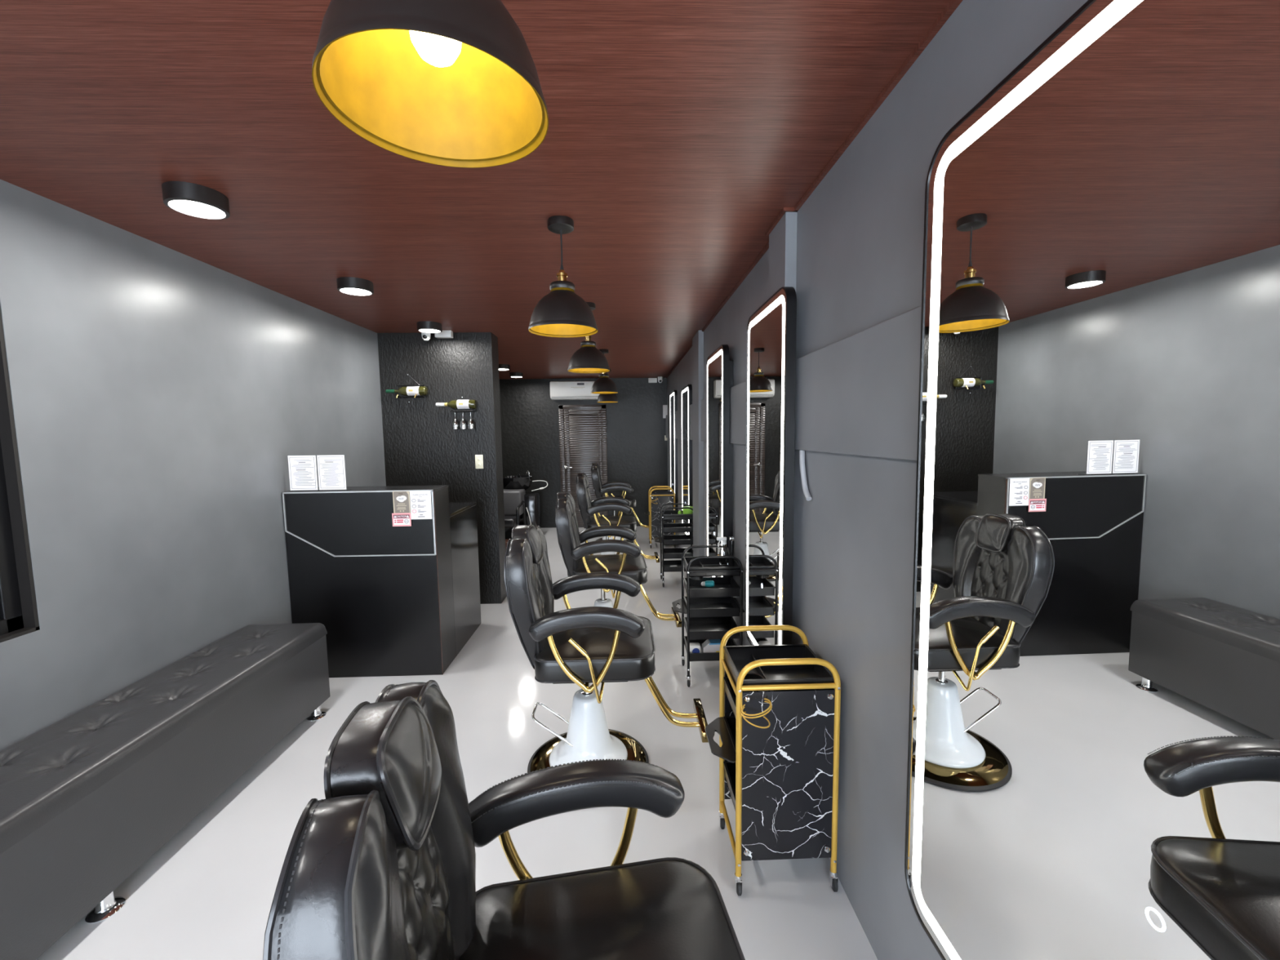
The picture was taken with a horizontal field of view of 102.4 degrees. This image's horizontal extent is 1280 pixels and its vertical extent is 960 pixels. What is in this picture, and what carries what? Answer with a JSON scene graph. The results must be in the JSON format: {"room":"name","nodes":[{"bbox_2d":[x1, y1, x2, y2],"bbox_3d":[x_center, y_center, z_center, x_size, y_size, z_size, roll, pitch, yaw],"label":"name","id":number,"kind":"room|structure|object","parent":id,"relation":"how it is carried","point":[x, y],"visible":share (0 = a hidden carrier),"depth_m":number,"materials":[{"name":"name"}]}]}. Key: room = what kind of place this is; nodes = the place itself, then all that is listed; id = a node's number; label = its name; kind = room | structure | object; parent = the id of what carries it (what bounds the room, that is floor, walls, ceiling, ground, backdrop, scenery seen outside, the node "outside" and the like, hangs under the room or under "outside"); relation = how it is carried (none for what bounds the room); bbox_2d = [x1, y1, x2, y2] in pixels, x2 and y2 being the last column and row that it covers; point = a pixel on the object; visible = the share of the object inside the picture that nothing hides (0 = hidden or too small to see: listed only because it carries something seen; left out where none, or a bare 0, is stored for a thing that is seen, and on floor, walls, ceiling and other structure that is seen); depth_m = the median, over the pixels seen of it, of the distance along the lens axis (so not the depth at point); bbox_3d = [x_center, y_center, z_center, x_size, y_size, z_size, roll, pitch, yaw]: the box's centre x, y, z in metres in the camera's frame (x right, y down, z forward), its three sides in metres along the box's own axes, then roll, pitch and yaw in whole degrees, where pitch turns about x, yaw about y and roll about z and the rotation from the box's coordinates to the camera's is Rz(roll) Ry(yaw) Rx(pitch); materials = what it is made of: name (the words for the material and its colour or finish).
{"room":"salon","nodes":[
{"label":"salon","id":0,"kind":"room"},
{"bbox_2d":[0,179,386,751],"bbox_3d":[-2.104,0.235,1.046,0.140,2.297,6.574,-1,5,-2],"label":"wall","id":1,"kind":"structure","parent":0,"point":[162,396],"depth_m":2.16,"materials":[{"name":"paint"}]},
{"bbox_2d":[0,306,39,642],"bbox_3d":[-2.095,-0.031,1.047,0.108,1.212,1.322,-1,5,-2],"label":"window","id":2,"kind":"structure","parent":1,"relation":"in","point":[19,616],"depth_m":1.71,"materials":[{"name":"black metal"}]},
{"bbox_2d":[377,332,506,604],"bbox_3d":[-1.680,-0.078,4.447,0.925,2.297,0.226,-1,5,-2],"label":"wall","id":3,"kind":"structure","parent":0,"point":[421,446],"depth_m":4.30,"materials":[{"name":"black paint"}]},
{"bbox_2d":[395,373,424,402],"bbox_3d":[-1.898,-0.755,4.213,0.225,0.237,0.106,-1,5,-2],"label":"wine rack","id":4,"kind":"object","parent":3,"relation":"attached to","point":[397,395],"visible":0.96,"depth_m":4.25,"materials":[{"name":"black metal"}]},
{"bbox_2d":[386,386,427,395],"bbox_3d":[-1.913,-0.728,4.215,0.325,0.074,0.075,-1,5,-2],"label":"wine bottle","id":5,"kind":"object","parent":4,"relation":"in","point":[410,390],"visible":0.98,"depth_m":4.19,"materials":[{"name":"green glass"}]},
{"bbox_2d":[448,396,476,412],"bbox_3d":[-1.462,-0.628,4.240,0.196,0.126,0.102,-1,5,-2],"label":"wine rack","id":6,"kind":"object","parent":3,"relation":"attached to","point":[453,411],"visible":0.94,"depth_m":4.21,"materials":[{"name":"black metal"}]},
{"bbox_2d":[452,418,458,429],"bbox_3d":[-1.526,-0.490,4.249,0.054,0.140,0.054,-1,5,-2],"label":"wine glass","id":7,"kind":"object","parent":6,"relation":"hanging from","point":[455,419],"visible":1,"depth_m":4.24,"materials":[{"name":"clear glass"}]},
{"bbox_2d":[435,400,476,408],"bbox_3d":[-1.514,-0.623,4.237,0.325,0.074,0.075,-1,5,-2],"label":"wine bottle","id":8,"kind":"object","parent":6,"relation":"in","point":[455,404],"visible":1,"depth_m":4.21,"materials":[{"name":"green glass"}]},
{"bbox_2d":[459,413,466,429],"bbox_3d":[-1.462,-0.491,4.251,0.054,0.140,0.054,-1,5,-2],"label":"wine glass","id":9,"kind":"object","parent":6,"relation":"hanging from","point":[462,420],"visible":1,"depth_m":4.25,"materials":[{"name":"clear glass"}]},
{"bbox_2d":[467,416,474,429],"bbox_3d":[-1.397,-0.492,4.253,0.054,0.140,0.054,-1,5,-2],"label":"wine glass","id":10,"kind":"object","parent":6,"relation":"hanging from","point":[471,420],"visible":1,"depth_m":4.25,"materials":[{"name":"clear glass"}]},
{"bbox_2d":[475,454,483,468],"bbox_3d":[-1.354,-0.153,4.332,0.066,0.118,0.011,-1,5,-2],"label":"wall switch","id":11,"kind":"object","parent":3,"relation":"attached to","point":[478,458],"visible":1,"depth_m":4.33,"materials":[{"name":"beige plastic"}]},
{"bbox_2d":[36,525,877,959],"bbox_3d":[-0.736,1.245,2.995,2.981,0.100,10.486,-1,5,-2],"label":"floor","id":12,"kind":"structure","parent":0,"point":[208,892],"depth_m":1.92,"materials":[{"name":"white tile"}]},
{"bbox_2d":[0,622,330,959],"bbox_3d":[-1.827,1.086,1.689,0.418,0.481,2.123,-1,5,-2],"label":"tufted bench","id":13,"kind":"object","parent":12,"relation":"on","point":[89,797],"visible":1,"depth_m":1.71,"materials":[{"name":"grey leather"}]},
{"bbox_2d":[281,484,481,677],"bbox_3d":[-1.661,0.591,3.496,0.878,1.137,0.864,-1,5,-2],"label":"reception desk","id":14,"kind":"object","parent":12,"relation":"on","point":[389,600],"depth_m":3.08,"materials":[{"name":"black wood"}]},
{"bbox_2d":[287,454,320,491],"bbox_3d":[-1.979,-0.043,3.048,0.163,0.213,0.063,-1,5,-2],"label":"card stand","id":15,"kind":"object","parent":14,"relation":"on","point":[302,468],"visible":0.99,"depth_m":3.02,"materials":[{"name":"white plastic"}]},
{"bbox_2d":[289,457,315,488],"bbox_3d":[-1.978,-0.042,3.018,0.141,0.186,0.001,-1,5,-2],"label":"print","id":16,"kind":"object","parent":15,"relation":"attached to","point":[302,469],"depth_m":3.02,"materials":[{"name":"white paper"}]},
{"bbox_2d":[316,454,346,491],"bbox_3d":[-1.813,-0.045,3.053,0.161,0.213,0.063,-1,5,-2],"label":"card stand","id":17,"kind":"object","parent":14,"relation":"on","point":[331,468],"visible":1,"depth_m":3.02,"materials":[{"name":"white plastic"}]},
{"bbox_2d":[281,484,448,493],"bbox_3d":[-1.659,0.057,3.149,0.878,0.012,0.262,-1,5,-2],"label":"countertop","id":18,"kind":"structure","parent":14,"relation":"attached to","point":[437,489],"depth_m":3.05,"materials":[{"name":"black wood"}]},
{"bbox_2d":[392,491,410,513],"bbox_3d":[-1.403,0.131,3.027,0.097,0.130,0.002,-1,5,-2],"label":"sign","id":19,"kind":"object","parent":14,"relation":"attached to","point":[401,500],"visible":1,"depth_m":3.03,"materials":[{"name":"beige"}]},
{"bbox_2d":[396,495,406,502],"bbox_3d":[-1.402,0.111,3.025,0.060,0.038,0.001,-1,5,-2],"label":"print","id":20,"kind":"object","parent":19,"relation":"on","point":[399,498],"depth_m":3.02,"materials":[{"name":"white paper"}]},
{"bbox_2d":[391,512,411,526],"bbox_3d":[-1.406,0.234,3.035,0.109,0.079,0.002,-1,5,-2],"label":"caution sign","id":21,"kind":"object","parent":14,"relation":"attached to","point":[403,519],"visible":1,"depth_m":3.03,"materials":[{"name":"pink"}]},
{"bbox_2d":[409,490,431,519],"bbox_3d":[-1.292,0.148,3.033,0.122,0.168,0.002,-1,5,-2],"label":"notice","id":22,"kind":"object","parent":14,"relation":"attached to","point":[420,500],"visible":1,"depth_m":3.03,"materials":[{"name":"white paper"}]},
{"bbox_2d":[262,680,745,959],"bbox_3d":[-0.004,0.844,0.809,0.818,1.071,0.559,-2,5,-10],"label":"barber chair","id":23,"kind":"object","parent":12,"relation":"on","point":[382,867],"visible":1,"depth_m":0.84,"materials":[{"name":"black leather"}]},
{"bbox_2d":[505,538,508,551],"bbox_3d":[-1.756,0.830,6.513,0.460,0.120,0.210,-1,5,-2],"label":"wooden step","id":24,"kind":"structure","parent":12,"relation":"on","point":[507,540],"depth_m":6.41,"materials":[{"name":"brown wood"}]},
{"bbox_2d":[502,470,547,539],"bbox_3d":[-1.635,0.359,7.077,0.724,0.952,0.970,-1,5,-2],"label":"station","id":25,"kind":"object","parent":12,"relation":"on","point":[521,507],"visible":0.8,"depth_m":7.12,"materials":[{"name":"grey leather"}]},
{"bbox_2d":[502,475,533,490],"bbox_3d":[-1.741,0.054,7.283,0.462,0.205,0.399,-1,5,-2],"label":"basin","id":26,"kind":"object","parent":25,"relation":"in","point":[509,482],"depth_m":7.13,"materials":[{"name":"black ceramic"}]},
{"bbox_2d":[518,470,529,477],"bbox_3d":[-1.652,-0.091,7.393,0.213,0.112,0.104,4,7,44],"label":"faucet","id":27,"kind":"object","parent":25,"relation":"on","point":[527,471],"depth_m":7.42,"materials":[{"name":"silver metal"}]},
{"bbox_2d":[503,524,708,773],"bbox_3d":[-0.126,0.719,2.217,0.818,1.071,0.559,-1,5,-2],"label":"barber chair","id":28,"kind":"object","parent":12,"relation":"on","point":[582,646],"visible":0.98,"depth_m":2.08,"materials":[{"name":"black leather"}]},
{"bbox_2d":[575,472,659,562],"bbox_3d":[-0.224,0.452,5.179,0.818,1.071,0.560,-1,5,-3],"label":"barber chair","id":29,"kind":"object","parent":12,"relation":"on","point":[588,508],"visible":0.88,"depth_m":4.96,"materials":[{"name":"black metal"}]},
{"bbox_2d":[555,491,681,627],"bbox_3d":[-0.145,0.606,3.469,0.818,1.071,0.559,-1,5,-4],"label":"barber chair","id":30,"kind":"object","parent":12,"relation":"on","point":[577,559],"visible":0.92,"depth_m":3.26,"materials":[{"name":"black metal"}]},
{"bbox_2d":[591,462,648,542],"bbox_3d":[-0.239,0.296,6.904,0.818,1.071,0.559,-1,5,-4],"label":"barber chair","id":31,"kind":"object","parent":12,"relation":"on","point":[599,489],"visible":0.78,"depth_m":6.67,"materials":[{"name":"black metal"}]},
{"bbox_2d":[644,485,675,548],"bbox_3d":[0.252,0.473,6.610,0.390,0.762,0.343,-1,5,-2],"label":"trolley","id":32,"kind":"object","parent":12,"relation":"on","point":[656,500],"visible":0.79,"depth_m":6.48,"materials":[{"name":"gold metal"}]},
{"bbox_2d":[649,491,673,496],"bbox_3d":[0.278,0.203,6.607,0.300,0.086,0.260,-1,5,-2],"label":"tray","id":33,"kind":"object","parent":32,"relation":"on","point":[658,493],"depth_m":6.48,"materials":[{"name":"black plastic"}]},
{"bbox_2d":[653,502,693,586],"bbox_3d":[0.364,0.621,4.969,0.450,0.760,0.312,-1,5,-2],"label":"trolley","id":34,"kind":"object","parent":12,"relation":"on","point":[668,516],"visible":0.67,"depth_m":4.87,"materials":[{"name":"black plastic"}]},
{"bbox_2d":[661,560,686,572],"bbox_3d":[0.367,0.833,4.994,0.300,0.048,0.258,-1,5,-2],"label":"tray","id":35,"kind":"object","parent":34,"relation":"on","point":[666,567],"depth_m":5.06,"materials":[{"name":"black plastic"}]},
{"bbox_2d":[661,547,693,559],"bbox_3d":[0.365,0.708,4.983,0.300,0.050,0.238,-1,5,-2],"label":"tray","id":36,"kind":"object","parent":34,"relation":"on","point":[668,553],"depth_m":5.02,"materials":[{"name":"black plastic"}]},
{"bbox_2d":[661,534,693,545],"bbox_3d":[0.363,0.577,4.971,0.300,0.050,0.238,-1,5,-2],"label":"tray","id":37,"kind":"object","parent":34,"relation":"on","point":[668,540],"depth_m":4.86,"materials":[{"name":"black plastic"}]},
{"bbox_2d":[661,522,693,533],"bbox_3d":[0.362,0.460,4.960,0.300,0.050,0.238,-1,5,-2],"label":"tray","id":38,"kind":"object","parent":34,"relation":"on","point":[667,527],"depth_m":4.85,"materials":[{"name":"black plastic"}]},
{"bbox_2d":[661,510,693,522],"bbox_3d":[0.360,0.352,4.950,0.300,0.086,0.258,-1,5,-2],"label":"tray","id":39,"kind":"object","parent":34,"relation":"on","point":[668,516],"depth_m":4.83,"materials":[{"name":"black plastic"}]},
{"bbox_2d":[682,506,693,514],"bbox_3d":[0.472,0.307,4.985,0.124,0.093,0.124,-1,5,-2],"label":"tub","id":40,"kind":"object","parent":34,"relation":"on","point":[686,511],"visible":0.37,"depth_m":4.93,"materials":[{"name":"green plastic"}]},
{"bbox_2d":[671,545,744,687],"bbox_3d":[0.422,0.793,3.057,0.450,0.760,0.312,-1,5,-2],"label":"trolley","id":41,"kind":"object","parent":12,"relation":"on","point":[709,611],"visible":0.71,"depth_m":2.99,"materials":[{"name":"black metal"}]},
{"bbox_2d":[689,642,700,653],"bbox_3d":[0.320,0.996,3.008,0.068,0.072,0.070,-1,5,-2],"label":"tub","id":42,"kind":"object","parent":41,"relation":"in","point":[695,647],"visible":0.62,"depth_m":2.98,"materials":[{"name":"white plastic"}]},
{"bbox_2d":[701,580,714,586],"bbox_3d":[0.408,0.627,3.103,0.078,0.038,0.039,-1,5,-2],"label":"squeeze bottle","id":43,"kind":"object","parent":41,"relation":"on","point":[708,583],"visible":1,"depth_m":3.09,"materials":[{"name":"teal plastic"}]},
{"bbox_2d":[683,635,737,661],"bbox_3d":[0.424,1.005,3.083,0.300,0.048,0.258,-1,5,-2],"label":"tray","id":44,"kind":"object","parent":41,"relation":"on","point":[706,656],"depth_m":2.96,"materials":[{"name":"black plastic"}]},
{"bbox_2d":[702,639,720,653],"bbox_3d":[0.424,0.989,3.036,0.110,0.078,0.062,-1,5,-2],"label":"product box","id":45,"kind":"object","parent":41,"relation":"on","point":[709,645],"visible":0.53,"depth_m":3.01,"materials":[{"name":"white cardboard"}]},
{"bbox_2d":[683,616,739,639],"bbox_3d":[0.423,0.880,3.071,0.300,0.050,0.238,-1,5,-2],"label":"tray","id":46,"kind":"object","parent":41,"relation":"on","point":[700,628],"depth_m":3.12,"materials":[{"name":"black plastic"}]},
{"bbox_2d":[683,595,740,617],"bbox_3d":[0.421,0.749,3.059,0.300,0.050,0.238,-1,5,-2],"label":"tray","id":47,"kind":"object","parent":41,"relation":"on","point":[709,606],"depth_m":3.08,"materials":[{"name":"black plastic"}]},
{"bbox_2d":[683,576,740,597],"bbox_3d":[0.420,0.633,3.049,0.300,0.050,0.238,-1,5,-2],"label":"tray","id":48,"kind":"object","parent":41,"relation":"on","point":[724,586],"depth_m":2.99,"materials":[{"name":"black plastic"}]},
{"bbox_2d":[683,556,740,579],"bbox_3d":[0.418,0.524,3.039,0.300,0.086,0.258,-1,5,-2],"label":"tray","id":49,"kind":"object","parent":41,"relation":"on","point":[701,567],"depth_m":2.92,"materials":[{"name":"black plastic"}]},
{"bbox_2d":[716,537,728,564],"bbox_3d":[0.497,0.433,3.088,0.074,0.183,0.058,-1,5,-2],"label":"spray bottle","id":50,"kind":"object","parent":41,"relation":"on","point":[723,540],"visible":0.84,"depth_m":3.09,"materials":[{"name":"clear plastic"}]},
{"bbox_2d":[728,536,734,566],"bbox_3d":[0.546,0.432,3.070,0.034,0.186,0.042,-1,5,-2],"label":"hair clipper","id":51,"kind":"object","parent":41,"relation":"on","point":[731,543],"visible":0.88,"depth_m":3.06,"materials":[{"name":"black plastic"}]},
{"bbox_2d":[705,624,840,895],"bbox_3d":[0.424,0.913,1.714,0.390,0.762,0.343,-1,5,-2],"label":"trolley","id":52,"kind":"object","parent":12,"relation":"on","point":[777,726],"visible":1,"depth_m":1.60,"materials":[{"name":"black stone"}]},
{"bbox_2d":[723,715,736,751],"bbox_3d":[0.454,0.882,1.733,0.300,0.050,0.240,-1,5,-2],"label":"tray","id":53,"kind":"object","parent":52,"relation":"on","point":[729,722],"depth_m":1.78,"materials":[{"name":"black plastic"}]},
{"bbox_2d":[723,676,736,719],"bbox_3d":[0.452,0.735,1.720,0.300,0.050,0.240,-1,5,-2],"label":"tray","id":54,"kind":"object","parent":52,"relation":"on","point":[727,687],"depth_m":1.77,"materials":[{"name":"black plastic"}]},
{"bbox_2d":[723,760,742,810],"bbox_3d":[0.456,1.051,1.748,0.300,0.050,0.240,-1,5,-2],"label":"tray","id":55,"kind":"object","parent":52,"relation":"on","point":[729,768],"depth_m":1.82,"materials":[{"name":"black plastic"}]},
{"bbox_2d":[723,644,834,691],"bbox_3d":[0.450,0.644,1.712,0.300,0.086,0.260,-1,5,-2],"label":"tray","id":56,"kind":"object","parent":52,"relation":"on","point":[793,677],"depth_m":1.72,"materials":[{"name":"black plastic"}]},
{"bbox_2d":[0,0,951,379],"bbox_3d":[-0.767,-1.142,2.779,2.981,0.100,10.486,-1,5,-2],"label":"ceiling","id":57,"kind":"structure","parent":0,"point":[679,131],"depth_m":1.54,"materials":[{"name":"brown wood"}]},
{"bbox_2d":[161,181,230,219],"bbox_3d":[-1.535,-0.964,1.783,0.176,0.055,0.176,-1,5,-2],"label":"ceiling lamp","id":58,"kind":"object","parent":57,"relation":"attached to","point":[192,199],"visible":1,"depth_m":1.74,"materials":[{"name":"black metal"}]},
{"bbox_2d":[168,200,224,217],"bbox_3d":[-1.535,-0.941,1.785,0.147,0.008,0.147,-1,5,-2],"label":"diffuser","id":59,"kind":"object","parent":58,"relation":"attached to","point":[196,208],"depth_m":1.78,"materials":[{"name":"white plastic"}]},
{"bbox_2d":[336,276,373,295],"bbox_3d":[-1.558,-1.058,2.819,0.176,0.055,0.176,-1,5,-2],"label":"ceiling lamp","id":60,"kind":"object","parent":57,"relation":"attached to","point":[346,285],"visible":1,"depth_m":2.76,"materials":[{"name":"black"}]},
{"bbox_2d":[340,288,370,295],"bbox_3d":[-1.558,-1.034,2.821,0.147,0.008,0.147,-1,5,-2],"label":"diffuser","id":61,"kind":"object","parent":60,"relation":"attached to","point":[355,291],"depth_m":2.82,"materials":[{"name":"white plastic"}]},
{"bbox_2d":[421,332,431,341],"bbox_3d":[-1.709,-1.156,4.111,0.080,0.088,0.080,-1,5,-2],"label":"security camera","id":62,"kind":"object","parent":57,"relation":"attached to","point":[425,336],"visible":0.74,"depth_m":4.09,"materials":[{"name":"white plastic"}]},
{"bbox_2d":[417,320,442,333],"bbox_3d":[-1.592,-1.154,3.894,0.176,0.055,0.176,-1,5,-2],"label":"ceiling lamp","id":63,"kind":"object","parent":57,"relation":"attached to","point":[425,326],"visible":1,"depth_m":3.83,"materials":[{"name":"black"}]},
{"bbox_2d":[419,328,439,333],"bbox_3d":[-1.592,-1.131,3.896,0.147,0.008,0.147,-1,5,-2],"label":"diffuser","id":64,"kind":"object","parent":63,"relation":"attached to","point":[427,331],"depth_m":3.89,"materials":[{"name":"white plastic"}]},
{"bbox_2d":[311,0,548,168],"bbox_3d":[-0.263,-0.690,0.647,0.279,0.430,0.279,-1,5,-2],"label":"pendant lamp","id":65,"kind":"object","parent":57,"relation":"hanging from","point":[453,83],"visible":1,"depth_m":0.71,"materials":[{"name":"black"}]},
{"bbox_2d":[434,329,453,338],"bbox_3d":[-1.586,-1.179,4.163,0.130,0.055,0.060,-1,5,-2],"label":"junction box","id":66,"kind":"object","parent":57,"relation":"attached to","point":[444,334],"visible":0.8,"depth_m":4.13,"materials":[{"name":"white plastic"}]},
{"bbox_2d":[498,364,510,370],"bbox_3d":[-1.667,-1.365,6.233,0.176,0.055,0.176,-1,5,-2],"label":"ceiling lamp","id":67,"kind":"object","parent":57,"relation":"attached to","point":[501,366],"visible":0.71,"depth_m":6.17,"materials":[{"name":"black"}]},
{"bbox_2d":[509,372,523,377],"bbox_3d":[-1.693,-1.438,7.049,0.176,0.055,0.176,-1,5,-2],"label":"ceiling lamp","id":68,"kind":"object","parent":57,"relation":"attached to","point":[516,375],"visible":1,"depth_m":6.98,"materials":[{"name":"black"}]},
{"bbox_2d":[528,215,598,337],"bbox_3d":[-0.313,-0.818,2.066,0.279,0.430,0.279,-1,5,-2],"label":"pendant lamp","id":69,"kind":"object","parent":57,"relation":"hanging from","point":[561,313],"visible":1,"depth_m":2.01,"materials":[{"name":"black metal"}]},
{"bbox_2d":[556,269,567,280],"bbox_3d":[-0.313,-0.812,2.067,0.046,0.056,0.046,-1,5,-2],"label":"socket","id":70,"kind":"object","parent":69,"relation":"attached to","point":[562,276],"depth_m":2.05,"materials":[{"name":"gold metal"}]},
{"bbox_2d":[567,302,609,373],"bbox_3d":[-0.341,-0.936,3.381,0.279,0.430,0.279,-1,5,-2],"label":"pendant lamp","id":71,"kind":"object","parent":57,"relation":"hanging from","point":[588,358],"visible":0.93,"depth_m":3.31,"materials":[{"name":"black metal"}]},
{"bbox_2d":[584,335,591,341],"bbox_3d":[-0.341,-0.931,3.381,0.046,0.056,0.046,-1,5,-2],"label":"socket","id":72,"kind":"object","parent":71,"relation":"attached to","point":[588,338],"depth_m":3.37,"materials":[{"name":"brown metal"}]},
{"bbox_2d":[591,349,617,394],"bbox_3d":[-0.366,-1.102,5.223,0.279,0.430,0.279,-1,5,-2],"label":"pendant lamp","id":73,"kind":"object","parent":57,"relation":"hanging from","point":[603,384],"visible":0.91,"depth_m":5.15,"materials":[{"name":"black metal"}]},
{"bbox_2d":[596,368,617,402],"bbox_3d":[-0.430,-1.240,6.756,0.279,0.430,0.279,-1,5,-2],"label":"pendant lamp","id":74,"kind":"object","parent":57,"relation":"hanging from","point":[606,397],"visible":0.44,"depth_m":6.67,"materials":[{"name":"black metal"}]},
{"bbox_2d":[648,377,657,382],"bbox_3d":[0.193,-1.517,7.836,0.130,0.070,0.040,-1,5,-2],"label":"junction box","id":75,"kind":"object","parent":57,"relation":"attached to","point":[650,380],"visible":1,"depth_m":7.82,"materials":[{"name":"white plastic"}]},
{"bbox_2d":[657,376,662,382],"bbox_3d":[0.305,-1.511,7.769,0.084,0.092,0.084,-1,5,-2],"label":"security camera","id":76,"kind":"object","parent":57,"relation":"attached to","point":[660,378],"visible":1,"depth_m":7.74,"materials":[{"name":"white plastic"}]},
{"bbox_2d":[499,377,667,528],"bbox_3d":[-0.915,-0.411,8.027,2.961,2.297,0.140,-1,5,-2],"label":"wall","id":77,"kind":"structure","parent":0,"point":[637,447],"depth_m":7.93,"materials":[{"name":"grey paint"}]},
{"bbox_2d":[550,380,599,399],"bbox_3d":[-0.893,-1.353,7.769,0.904,0.268,0.204,-1,5,-2],"label":"air conditioner","id":78,"kind":"object","parent":77,"relation":"attached to","point":[559,390],"visible":0.69,"depth_m":7.67,"materials":[{"name":"white plastic"}]},
{"bbox_2d":[558,404,608,527],"bbox_3d":[-0.868,-0.202,7.935,0.723,1.895,0.103,-1,5,-2],"label":"door","id":79,"kind":"structure","parent":77,"relation":"in","point":[582,428],"depth_m":7.91,"materials":[{"name":"silver metal"}]},
{"bbox_2d":[662,404,667,417],"bbox_3d":[0.403,-1.053,7.920,0.100,0.200,0.040,-1,5,-2],"label":"box","id":80,"kind":"object","parent":77,"relation":"attached to","point":[664,406],"visible":0.51,"depth_m":7.90,"materials":[{"name":"white plastic"}]},
{"bbox_2d":[666,0,1088,959],"bbox_3d":[0.658,0.029,2.930,0.140,2.297,10.186,-1,5,-2],"label":"wall","id":81,"kind":"structure","parent":0,"point":[860,231],"depth_m":1.41,"materials":[{"name":"paint"}]},
{"bbox_2d":[669,390,678,510],"bbox_3d":[0.446,-0.375,6.801,0.036,1.570,0.640,-1,5,-2],"label":"mirror","id":82,"kind":"object","parent":81,"relation":"attached to","point":[673,394],"visible":0.72,"depth_m":6.59,"materials":[{"name":"black metal"}]},
{"bbox_2d":[670,390,675,492],"bbox_3d":[0.445,-0.375,6.801,0.030,1.558,0.628,-1,5,-2],"label":"mirror glass","id":83,"kind":"object","parent":82,"relation":"attached to","point":[673,393],"depth_m":6.75,"materials":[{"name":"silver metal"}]},
{"bbox_2d":[665,404,693,439],"bbox_3d":[0.466,-0.681,6.335,0.034,0.341,3.266,-1,5,-2],"label":"trim","id":84,"kind":"structure","parent":81,"relation":"attached to","point":[677,413],"depth_m":6.09,"materials":[{"name":"stone"}]},
{"bbox_2d":[681,384,693,536],"bbox_3d":[0.491,-0.189,5.405,0.036,1.570,0.640,-1,5,-2],"label":"mirror","id":85,"kind":"object","parent":81,"relation":"attached to","point":[686,391],"visible":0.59,"depth_m":5.26,"materials":[{"name":"black metal"}]},
{"bbox_2d":[681,384,688,534],"bbox_3d":[0.490,-0.189,5.405,0.030,1.558,0.628,-1,5,-2],"label":"mirror glass","id":86,"kind":"object","parent":85,"relation":"attached to","point":[685,390],"depth_m":5.38,"materials":[{"name":"silver metal"}]},
{"bbox_2d":[692,329,703,577],"bbox_3d":[0.519,-0.116,4.557,0.054,2.297,0.380,-1,5,-2],"label":"trim","id":87,"kind":"structure","parent":81,"relation":"attached to","point":[698,339],"depth_m":4.42,"materials":[{"name":"paint"}]},
{"bbox_2d":[706,344,733,577],"bbox_3d":[0.534,-0.070,3.466,0.071,1.570,0.640,-1,5,-2],"label":"mirror","id":88,"kind":"object","parent":81,"relation":"attached to","point":[719,368],"visible":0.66,"depth_m":3.29,"materials":[{"name":"black metal"}]},
{"bbox_2d":[706,346,723,577],"bbox_3d":[0.516,-0.069,3.466,0.030,1.558,0.628,-1,5,-2],"label":"mirror glass","id":89,"kind":"object","parent":88,"relation":"attached to","point":[715,360],"depth_m":3.43,"materials":[{"name":"silver metal"}]},
{"bbox_2d":[701,381,746,444],"bbox_3d":[0.563,-0.407,3.296,0.034,0.341,2.080,-1,5,-2],"label":"wall panel","id":90,"kind":"object","parent":81,"relation":"attached to","point":[737,408],"depth_m":2.97,"materials":[{"name":"paint"}]},
{"bbox_2d":[744,286,796,645],"bbox_3d":[0.551,0.036,2.243,0.036,1.570,0.620,-1,5,-2],"label":"mirror","id":91,"kind":"object","parent":81,"relation":"attached to","point":[771,329],"visible":0.81,"depth_m":2.11,"materials":[{"name":"black mirror"}]},
{"bbox_2d":[768,212,796,298],"bbox_3d":[0.595,0.098,2.183,0.054,2.297,0.230,-1,5,-2],"label":"trim","id":92,"kind":"structure","parent":81,"relation":"attached to","point":[783,237],"depth_m":2.00,"materials":[{"name":"paint"}]},
{"bbox_2d":[799,449,811,501],"bbox_3d":[0.605,-0.018,1.885,0.023,0.181,0.100,-1,5,-2],"label":"cable","id":93,"kind":"object","parent":81,"relation":"hanging from","point":[802,453],"visible":1,"depth_m":1.89,"materials":[{"name":"grey plastic"}]},
{"bbox_2d":[666,0,962,378],"bbox_3d":[0.550,-1.112,2.824,0.066,0.022,10.186,-1,5,-2],"label":"trim","id":94,"kind":"structure","parent":81,"relation":"attached to","point":[953,5],"depth_m":1.40,"materials":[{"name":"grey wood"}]},
{"bbox_2d":[794,305,921,460],"bbox_3d":[0.670,-0.104,-0.073,0.034,0.341,4.230,-1,5,-2],"label":"wall panel","id":95,"kind":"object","parent":81,"relation":"attached to","point":[857,393],"depth_m":1.38,"materials":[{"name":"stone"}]},
{"bbox_2d":[904,0,1279,959],"bbox_3d":[0.620,0.179,0.655,0.071,1.570,0.840,-1,5,-2],"label":"mirror","id":96,"kind":"object","parent":81,"relation":"attached to","point":[1093,773],"visible":1,"depth_m":0.64,"materials":[{"name":"black mirror"}]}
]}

